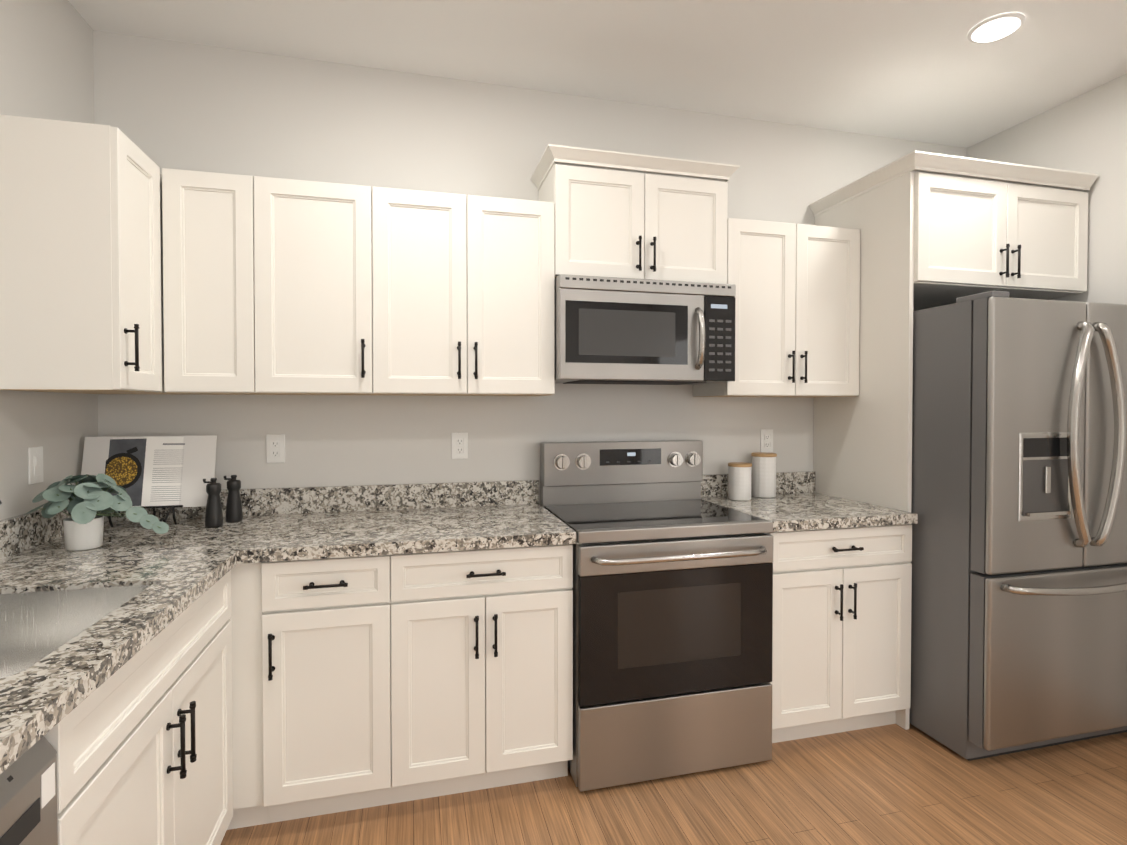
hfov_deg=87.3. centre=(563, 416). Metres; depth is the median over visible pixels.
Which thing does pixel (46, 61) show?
wall
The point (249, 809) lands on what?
base cabinet
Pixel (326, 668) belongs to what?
base cabinet
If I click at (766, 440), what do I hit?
electrical outlet
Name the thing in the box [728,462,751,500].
canister
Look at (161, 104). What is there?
wall
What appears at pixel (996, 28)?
recessed light
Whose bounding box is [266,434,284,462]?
electrical outlet
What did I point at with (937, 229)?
cabinet
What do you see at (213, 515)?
pepper mill
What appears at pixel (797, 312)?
upper cabinet
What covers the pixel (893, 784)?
floor
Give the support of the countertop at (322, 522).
on the base cabinet at (481, 669)
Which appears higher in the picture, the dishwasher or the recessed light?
the recessed light
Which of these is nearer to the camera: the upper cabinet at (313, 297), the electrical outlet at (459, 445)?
the upper cabinet at (313, 297)
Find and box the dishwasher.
[0,736,57,844]
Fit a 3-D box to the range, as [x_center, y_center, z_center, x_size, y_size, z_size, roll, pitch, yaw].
[0.351,0.715,2.407,0.761,1.192,0.709,0,1,-14]
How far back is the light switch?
1.86 m
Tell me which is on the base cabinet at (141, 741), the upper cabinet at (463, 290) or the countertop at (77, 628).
the countertop at (77, 628)
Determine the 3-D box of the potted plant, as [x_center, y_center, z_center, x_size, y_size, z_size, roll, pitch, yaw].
[-1.421,0.290,1.829,0.355,0.226,0.248,0,1,-14]
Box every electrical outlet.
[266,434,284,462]
[452,433,467,458]
[760,429,772,451]
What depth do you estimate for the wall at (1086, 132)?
2.64 m
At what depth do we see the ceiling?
2.34 m
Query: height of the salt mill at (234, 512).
0.176 m
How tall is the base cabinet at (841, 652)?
0.874 m
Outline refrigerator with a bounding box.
[909,291,1126,760]
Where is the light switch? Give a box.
[28,446,42,483]
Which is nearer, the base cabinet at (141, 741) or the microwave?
the base cabinet at (141, 741)
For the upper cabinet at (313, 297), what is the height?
0.766 m
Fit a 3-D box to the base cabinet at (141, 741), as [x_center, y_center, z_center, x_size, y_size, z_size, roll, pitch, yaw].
[-1.186,0.891,1.303,0.665,0.874,0.933,0,1,-14]
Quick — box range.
[540,440,772,791]
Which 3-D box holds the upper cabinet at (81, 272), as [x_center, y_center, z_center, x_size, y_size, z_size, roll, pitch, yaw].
[-1.517,-0.465,1.987,0.371,0.766,0.623,0,1,-14]
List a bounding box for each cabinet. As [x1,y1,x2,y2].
[0,114,189,394]
[44,570,232,844]
[162,168,269,394]
[227,562,268,829]
[253,176,374,394]
[261,555,391,822]
[372,186,554,395]
[390,544,572,803]
[531,144,739,283]
[693,218,859,397]
[769,524,911,742]
[809,150,1098,729]
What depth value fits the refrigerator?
2.22 m
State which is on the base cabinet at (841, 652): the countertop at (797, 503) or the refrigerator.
the countertop at (797, 503)
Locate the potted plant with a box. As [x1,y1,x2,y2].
[24,474,168,550]
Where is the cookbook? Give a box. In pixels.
[81,436,216,526]
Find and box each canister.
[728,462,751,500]
[751,452,776,497]
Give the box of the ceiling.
[68,0,1126,147]
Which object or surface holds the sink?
in the countertop at (77, 628)
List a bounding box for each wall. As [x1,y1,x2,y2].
[0,0,97,519]
[93,30,966,503]
[967,73,1126,303]
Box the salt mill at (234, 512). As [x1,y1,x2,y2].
[224,475,242,522]
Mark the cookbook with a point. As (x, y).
(154, 472)
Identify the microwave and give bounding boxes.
[555,274,735,384]
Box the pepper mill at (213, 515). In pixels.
[203,478,222,527]
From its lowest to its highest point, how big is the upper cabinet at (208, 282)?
0.766 m
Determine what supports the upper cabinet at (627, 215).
attached to the wall at (161, 104)
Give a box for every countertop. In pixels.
[0,487,287,773]
[248,480,575,562]
[701,471,917,531]
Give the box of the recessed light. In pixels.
[967,13,1024,43]
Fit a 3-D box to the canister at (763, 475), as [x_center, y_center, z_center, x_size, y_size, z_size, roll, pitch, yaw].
[0.973,0.283,2.868,0.118,0.209,0.118,0,1,-14]
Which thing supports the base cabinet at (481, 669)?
on the floor
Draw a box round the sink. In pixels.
[0,585,148,677]
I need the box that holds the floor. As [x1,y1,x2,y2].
[220,723,1126,844]
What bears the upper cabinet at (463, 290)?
attached to the wall at (161, 104)

